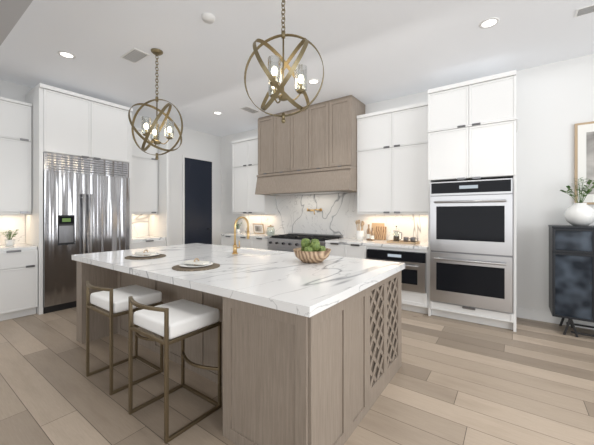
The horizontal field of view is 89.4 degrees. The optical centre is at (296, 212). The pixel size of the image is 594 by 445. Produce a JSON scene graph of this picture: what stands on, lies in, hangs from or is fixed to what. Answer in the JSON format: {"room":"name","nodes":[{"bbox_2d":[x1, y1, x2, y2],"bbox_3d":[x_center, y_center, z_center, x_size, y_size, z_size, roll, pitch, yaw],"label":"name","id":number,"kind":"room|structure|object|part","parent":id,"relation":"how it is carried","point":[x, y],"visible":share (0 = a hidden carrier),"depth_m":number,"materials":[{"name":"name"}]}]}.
{"room":"kitchen","nodes":[
{"label":"kitchen","id":0,"kind":"room"},
{"bbox_2d":[0,80,220,245],"bbox_3d":[-4.400,-0.250,3.969,0.120,3.240,8.740,0,0,36],"label":"wall","id":1,"kind":"structure","parent":0,"point":[195,143],"depth_m":6.46,"materials":[{"name":"white paint"}]},
{"bbox_2d":[0,214,24,244],"bbox_3d":[-4.420,0.234,3.825,0.012,0.425,1.443,0,0,36],"label":"backsplash","id":2,"kind":"structure","parent":1,"relation":"attached to","point":[13,223],"depth_m":4.31,"materials":[{"name":"stone"}]},
{"bbox_2d":[0,97,157,214],"bbox_3d":[-3.737,-0.752,4.465,0.373,1.545,3.280,0,0,36],"label":"upper cabinets","id":3,"kind":"object","parent":1,"relation":"attached to","point":[15,157],"depth_m":4.14,"materials":[{"name":"white wood"}]},
{"bbox_2d":[132,214,147,236],"bbox_3d":[-3.105,0.234,5.652,0.012,0.425,0.615,0,0,36],"label":"backsplash","id":4,"kind":"structure","parent":1,"relation":"attached to","point":[139,224],"depth_m":5.76,"materials":[{"name":"stone"}]},
{"bbox_2d":[182,155,213,244],"bbox_3d":[-2.239,0.052,6.849,0.021,2.635,0.840,0,0,36],"label":"door frame","id":5,"kind":"structure","parent":1,"relation":"attached to","point":[183,194],"depth_m":6.54,"materials":[{"name":"white"}]},
{"bbox_2d":[185,158,211,243],"bbox_3d":[-2.220,0.076,6.835,0.068,2.578,0.736,0,0,36],"label":"door","id":6,"kind":"structure","parent":1,"relation":"attached to","point":[198,201],"depth_m":6.84,"materials":[{"name":"black wood"}]},
{"bbox_2d":[0,307,593,444],"bbox_3d":[-0.647,1.420,1.267,9.370,0.100,8.740,0,0,36],"label":"floor","id":7,"kind":"structure","parent":0,"point":[461,382],"depth_m":2.31,"materials":[{"name":"beige wood"}]},
{"bbox_2d":[0,249,37,320],"bbox_3d":[-3.893,0.930,4.021,0.638,0.878,0.510,0,0,36],"label":"base cabinet","id":8,"kind":"object","parent":7,"relation":"on","point":[18,283],"visible":0.98,"depth_m":3.87,"materials":[{"name":"white wood"}]},
{"bbox_2d":[0,244,36,251],"bbox_3d":[-4.183,0.469,3.654,0.598,0.040,1.443,0,0,36],"label":"countertop","id":9,"kind":"structure","parent":8,"relation":"on","point":[3,248],"depth_m":3.98,"materials":[{"name":"stone"}]},
{"bbox_2d":[0,230,17,246],"bbox_3d":[-3.864,0.336,4.045,0.208,0.224,0.180,0,0,36],"label":"potted plant","id":10,"kind":"object","parent":9,"relation":"on","point":[9,241],"visible":1,"depth_m":4.03,"materials":[{"name":"white ceramic"}]},
{"bbox_2d":[25,83,132,314],"bbox_3d":[-3.365,-0.185,4.708,0.693,3.110,1.210,0,0,36],"label":"surround","id":11,"kind":"object","parent":7,"relation":"on","point":[66,122],"visible":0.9,"depth_m":4.30,"materials":[{"name":"white wood"}]},
{"bbox_2d":[43,152,129,313],"bbox_3d":[-3.327,0.273,4.681,0.726,2.195,1.110,0,0,36],"label":"refrigerator","id":12,"kind":"object","parent":7,"relation":"on","point":[86,205],"visible":0.75,"depth_m":4.34,"materials":[{"name":"grey metal"}]},
{"bbox_2d":[86,281,162,395],"bbox_3d":[-1.477,0.970,2.536,0.460,0.800,0.470,0,0,36],"label":"stool","id":13,"kind":"object","parent":7,"relation":"on","point":[111,300],"visible":0.83,"depth_m":2.48,"materials":[{"name":"white fabric"}]},
{"bbox_3d":[-1.456,0.722,2.565,0.452,0.094,0.394,0,0,36],"label":"seat","id":14,"kind":"part","parent":13,"relation":"part of","materials":[{"name":"white fabric"}]},
{"bbox_2d":[132,130,168,248],"bbox_3d":[-2.832,-0.077,5.486,0.650,2.895,0.665,0,0,36],"label":"panel","id":15,"kind":"object","parent":7,"relation":"on","point":[159,224],"visible":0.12,"depth_m":5.61,"materials":[{"name":"white"}]},
{"bbox_2d":[132,236,164,241],"bbox_3d":[-2.864,0.469,5.484,0.598,0.040,0.625,0,0,36],"label":"countertop","id":16,"kind":"structure","parent":15,"relation":"on","point":[139,238],"depth_m":5.43,"materials":[{"name":"stone"}]},
{"bbox_2d":[128,296,221,443],"bbox_3d":[-0.856,0.970,2.064,0.460,0.800,0.470,0,0,36],"label":"stool","id":17,"kind":"object","parent":7,"relation":"on","point":[181,318],"visible":1,"depth_m":2.02,"materials":[{"name":"brown metal"}]},
{"bbox_3d":[-0.835,0.722,2.093,0.452,0.094,0.394,0,0,36],"label":"seat","id":18,"kind":"part","parent":17,"relation":"part of","materials":[{"name":"white fabric"}]},
{"bbox_2d":[221,236,236,245],"bbox_3d":[-1.235,0.930,6.525,0.469,0.878,0.648,0,0,36],"label":"base cabinet","id":19,"kind":"object","parent":7,"relation":"on","point":[225,240],"depth_m":6.28,"materials":[{"name":"white wood"}]},
{"bbox_2d":[72,259,400,444],"bbox_3d":[-0.716,0.935,2.968,3.006,0.869,1.516,0,0,36],"label":"kitchen island","id":20,"kind":"object","parent":7,"relation":"on","point":[311,353],"depth_m":1.78,"materials":[{"name":"brown wood"}]},
{"bbox_2d":[72,243,403,318],"bbox_3d":[-0.719,0.474,2.963,3.050,0.051,1.570,0,0,36],"label":"island countertop","id":21,"kind":"structure","parent":20,"relation":"on","point":[278,280],"depth_m":2.27,"materials":[{"name":"white stone"}]},
{"bbox_2d":[124,250,165,259],"bbox_3d":[-1.546,0.411,3.072,0.380,0.074,0.380,0,0,36],"label":"place setting","id":22,"kind":"object","parent":21,"relation":"on","point":[143,255],"visible":1,"depth_m":3.03,"materials":[{"name":"white ceramic"}]},
{"bbox_2d":[172,258,219,270],"bbox_3d":[-0.837,0.411,2.500,0.379,0.074,0.379,0,0,36],"label":"place setting","id":23,"kind":"object","parent":21,"relation":"on","point":[193,265],"visible":0.98,"depth_m":2.44,"materials":[{"name":"white ceramic"}]},
{"bbox_2d":[232,216,249,253],"bbox_3d":[-0.604,0.242,3.346,0.112,0.412,0.249,0,0,36],"label":"faucet","id":24,"kind":"object","parent":21,"relation":"on","point":[235,247],"visible":1,"depth_m":3.28,"materials":[{"name":"gold metal"}]},
{"bbox_2d":[293,238,330,262],"bbox_3d":[0.138,0.340,2.759,0.350,0.217,0.350,0,0,36],"label":"fruit bowl","id":25,"kind":"object","parent":21,"relation":"on","point":[313,251],"visible":1,"depth_m":2.65,"materials":[{"name":"beige wood"}]},
{"bbox_2d":[237,237,252,247],"bbox_3d":[-0.888,0.930,6.276,0.498,0.878,0.648,0,0,36],"label":"base cabinet","id":26,"kind":"object","parent":7,"relation":"on","point":[244,242],"depth_m":5.98,"materials":[{"name":"white wood"}]},
{"bbox_2d":[253,238,267,249],"bbox_3d":[-0.541,0.930,6.026,0.470,0.878,0.648,0,0,36],"label":"base cabinet","id":27,"kind":"object","parent":7,"relation":"on","point":[256,243],"depth_m":5.74,"materials":[{"name":"white wood"}]},
{"bbox_2d":[267,233,342,251],"bbox_3d":[0.120,0.885,5.489,1.220,0.970,0.738,0,0,36],"label":"range","id":28,"kind":"object","parent":7,"relation":"on","point":[289,242],"visible":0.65,"depth_m":5.42,"materials":[{"name":"silver metal"}]},
{"bbox_2d":[325,243,344,256],"bbox_3d":[0.803,0.930,5.058,0.383,0.878,0.648,0,0,36],"label":"base cabinet","id":29,"kind":"object","parent":7,"relation":"on","point":[337,249],"depth_m":4.79,"materials":[{"name":"white wood"}]},
{"bbox_2d":[345,244,384,258],"bbox_3d":[1.076,0.930,4.861,0.403,0.878,0.648,0,0,36],"label":"base cabinet","id":30,"kind":"object","parent":7,"relation":"on","point":[353,250],"depth_m":4.57,"materials":[{"name":"white wood"}]},
{"bbox_2d":[221,232,427,249],"bbox_3d":[0.240,0.469,5.463,4.145,0.040,0.648,0,0,36],"label":"countertop","id":31,"kind":"structure","parent":30,"relation":"on","point":[384,243],"depth_m":4.73,"materials":[{"name":"stone"}]},
{"bbox_2d":[236,222,241,232],"bbox_3d":[-1.306,0.321,6.624,0.185,0.255,0.198,0,0,36],"label":"plant","id":32,"kind":"object","parent":31,"relation":"on","point":[237,230],"visible":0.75,"depth_m":6.61,"materials":[{"name":"white ceramic"}]},
{"bbox_2d":[253,223,264,233],"bbox_3d":[-0.830,0.338,6.498,0.300,0.219,0.053,0,0,36],"label":"frame","id":33,"kind":"object","parent":31,"relation":"on","point":[258,228],"visible":1,"depth_m":6.49,"materials":[{"name":"beige wood"}]},
{"bbox_2d":[266,225,274,235],"bbox_3d":[-0.530,0.342,6.025,0.170,0.212,0.170,0,0,36],"label":"cookie jar","id":34,"kind":"object","parent":31,"relation":"on","point":[272,232],"visible":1,"depth_m":5.97,"materials":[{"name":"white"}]},
{"bbox_2d":[355,220,363,240],"bbox_3d":[1.040,0.277,4.943,0.142,0.342,0.129,0,0,36],"label":"utensil crock","id":35,"kind":"object","parent":31,"relation":"on","point":[359,235],"visible":1,"depth_m":4.90,"materials":[{"name":"white ceramic"}]},
{"bbox_2d":[367,224,373,240],"bbox_3d":[1.201,0.318,4.911,0.137,0.260,0.090,0,0,36],"label":"oil bottles","id":36,"kind":"object","parent":31,"relation":"on","point":[370,234],"visible":1,"depth_m":4.91,"materials":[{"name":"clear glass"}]},
{"bbox_2d":[371,223,386,239],"bbox_3d":[1.368,0.269,5.015,0.260,0.358,0.094,0,0,36],"label":"cutting boards","id":37,"kind":"object","parent":31,"relation":"on","point":[379,229],"visible":0.76,"depth_m":4.99,"materials":[{"name":"beige wood"}]},
{"bbox_2d":[387,226,419,244],"bbox_3d":[1.580,0.320,4.469,0.422,0.256,0.220,0,0,36],"label":"tray","id":38,"kind":"object","parent":31,"relation":"on","point":[405,240],"visible":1,"depth_m":4.43,"materials":[{"name":"beige wood"}]},
{"bbox_2d":[367,249,425,292],"bbox_3d":[1.490,0.802,4.388,0.816,0.529,0.537,0,0,36],"label":"microwave oven","id":39,"kind":"object","parent":30,"relation":"in","point":[413,275],"visible":0.52,"depth_m":4.10,"materials":[{"name":"grey metal"}]},
{"bbox_2d":[401,283,427,313],"bbox_3d":[1.574,1.220,4.503,0.858,0.299,0.648,0,0,36],"label":"base cabinet","id":40,"kind":"object","parent":7,"relation":"on","point":[414,301],"depth_m":4.11,"materials":[{"name":"white wood"}]},
{"bbox_2d":[427,70,517,331],"bbox_3d":[2.310,-0.130,3.961,0.962,3.000,0.668,0,0,36],"label":"tall cabinet","id":41,"kind":"object","parent":7,"relation":"on","point":[472,127],"visible":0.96,"depth_m":3.68,"materials":[{"name":"white wood"}]},
{"bbox_2d":[430,178,512,312],"bbox_3d":[2.257,0.377,3.896,0.880,1.557,0.659,0,0,36],"label":"wall oven","id":42,"kind":"object","parent":41,"relation":"in","point":[471,243],"visible":1,"depth_m":3.65,"materials":[{"name":"grey metal"}]},
{"bbox_2d":[548,225,593,336],"bbox_3d":[3.576,0.760,3.154,1.408,1.224,0.462,0,0,36],"label":"sideboard","id":43,"kind":"object","parent":7,"relation":"on","point":[571,272],"visible":1,"depth_m":3.30,"materials":[{"name":"black wood"}]},
{"bbox_2d":[560,177,593,225],"bbox_3d":[3.245,-0.138,3.424,0.390,0.568,0.290,0,0,36],"label":"vase","id":44,"kind":"object","parent":43,"relation":"on","point":[580,213],"visible":1,"depth_m":3.37,"materials":[{"name":"white ceramic"}]},
{"bbox_2d":[0,0,593,136],"bbox_3d":[-0.647,-1.920,1.267,9.370,0.100,8.740,0,0,36],"label":"ceiling","id":45,"kind":"structure","parent":0,"point":[372,51],"depth_m":3.39,"materials":[{"name":"white paint"}]},
{"bbox_2d":[0,0,32,45],"bbox_3d":[-1.884,-1.724,-0.452,9.130,0.289,4.265,0,0,36],"label":"soffit ceiling","id":46,"kind":"structure","parent":45,"relation":"attached to","point":[12,12],"depth_m":2.38,"materials":[{"name":"grey paint"}]},
{"bbox_2d":[58,51,75,58],"bbox_3d":[-2.720,-1.867,3.548,0.168,0.006,0.168,0,0,-9],"label":"recessed light","id":47,"kind":"object","parent":45,"relation":"in","point":[65,54],"depth_m":3.54,"materials":[{"name":"white"}]},
{"bbox_2d":[120,48,149,62],"bbox_3d":[-1.901,-1.855,3.520,0.346,0.030,0.183,0,0,36],"label":"ceiling vent","id":48,"kind":"object","parent":45,"relation":"in","point":[134,55],"depth_m":3.55,"materials":[{"name":"white metal"}]},
{"bbox_2d":[128,48,182,159],"bbox_3d":[-1.618,-1.240,3.469,0.597,1.257,0.633,0,0,36],"label":"pendant light","id":49,"kind":"object","parent":45,"relation":"hanging from","point":[156,52],"visible":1,"depth_m":3.45,"materials":[{"name":"gold metal"}]},
{"bbox_2d":[201,12,214,23],"bbox_3d":[-0.839,-1.855,2.835,0.150,0.030,0.144,0,0,36],"label":"smoke detector","id":50,"kind":"object","parent":45,"relation":"in","point":[209,18],"depth_m":2.84,"materials":[{"name":"white plastic"}]},
{"bbox_2d":[240,106,259,113],"bbox_3d":[-0.841,-1.855,5.368,0.187,0.030,0.349,0,0,36],"label":"ceiling vent","id":51,"kind":"object","parent":45,"relation":"in","point":[246,108],"depth_m":5.41,"materials":[{"name":"white metal"}]},
{"bbox_2d":[244,0,323,122],"bbox_3d":[-0.109,-1.290,2.382,0.597,1.157,0.633,0,0,36],"label":"pendant light","id":52,"kind":"object","parent":45,"relation":"hanging from","point":[274,82],"visible":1,"depth_m":2.36,"materials":[{"name":"gold metal"}]},
{"bbox_2d":[308,79,319,83],"bbox_3d":[0.237,-1.867,4.265,0.168,0.006,0.168,0,0,27],"label":"recessed light","id":53,"kind":"object","parent":45,"relation":"in","point":[312,81],"depth_m":4.26,"materials":[{"name":"white"}]},
{"bbox_2d":[479,17,499,28],"bbox_3d":[1.891,-1.867,2.952,0.168,0.006,0.168,0,0,27],"label":"recessed light","id":54,"kind":"object","parent":45,"relation":"in","point":[489,22],"depth_m":2.94,"materials":[{"name":"white"}]},
{"bbox_2d":[574,4,593,17],"bbox_3d":[2.620,-1.855,2.732,0.129,0.030,0.147,0,0,36],"label":"ceiling vent","id":55,"kind":"object","parent":45,"relation":"in","point":[588,9],"depth_m":2.76,"materials":[{"name":"white"}]},
{"bbox_2d":[221,54,593,316],"bbox_3d":[1.920,-0.250,4.729,9.250,3.240,0.120,0,0,36],"label":"wall","id":56,"kind":"structure","parent":0,"point":[554,102],"depth_m":3.82,"materials":[{"name":"white paint"}]},
{"bbox_2d":[232,136,275,213],"bbox_3d":[-0.942,-0.780,6.484,0.955,1.600,0.373,0,0,36],"label":"upper cabinet","id":57,"kind":"object","parent":56,"relation":"attached to","point":[246,199],"depth_m":6.35,"materials":[{"name":"white wood"}]},
{"bbox_2d":[255,95,364,195],"bbox_3d":[0.181,-1.110,5.506,2.000,1.516,0.647,0,0,36],"label":"range hood","id":58,"kind":"object","parent":56,"relation":"attached to","point":[311,149],"visible":0.94,"depth_m":5.16,"materials":[{"name":"brown wood"}]},
{"bbox_2d":[243,192,427,241],"bbox_3d":[0.434,-0.067,5.716,4.125,1.027,0.012,0,0,36],"label":"backsplash","id":59,"kind":"structure","parent":56,"relation":"attached to","point":[337,215],"depth_m":5.58,"materials":[{"name":"stone"}]},
{"bbox_2d":[307,208,321,214],"bbox_3d":[0.313,-0.031,5.674,0.265,0.122,0.197,0,0,36],"label":"pot filler","id":60,"kind":"object","parent":59,"relation":"attached to","point":[320,209],"visible":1,"depth_m":5.66,"materials":[{"name":"gold metal"}]},
{"bbox_2d":[357,101,427,213],"bbox_3d":[1.539,-0.780,4.697,1.140,1.600,0.373,0,0,36],"label":"upper cabinet","id":61,"kind":"object","parent":56,"relation":"attached to","point":[392,160],"depth_m":4.54,"materials":[{"name":"white wood"}]},
{"bbox_2d":[517,307,593,329],"bbox_3d":[4.213,1.305,2.994,3.260,0.130,0.015,0,0,36],"label":"baseboard","id":62,"kind":"structure","parent":56,"relation":"attached to","point":[538,315],"depth_m":3.77,"materials":[{"name":"white wood"}]},
{"bbox_2d":[574,121,593,204],"bbox_3d":[3.647,-0.585,3.388,0.760,0.970,0.033,0,0,36],"label":"framed artwork","id":63,"kind":"object","parent":56,"relation":"attached to","point":[584,150],"visible":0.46,"depth_m":3.55,"materials":[{"name":"beige wood"}]}
]}

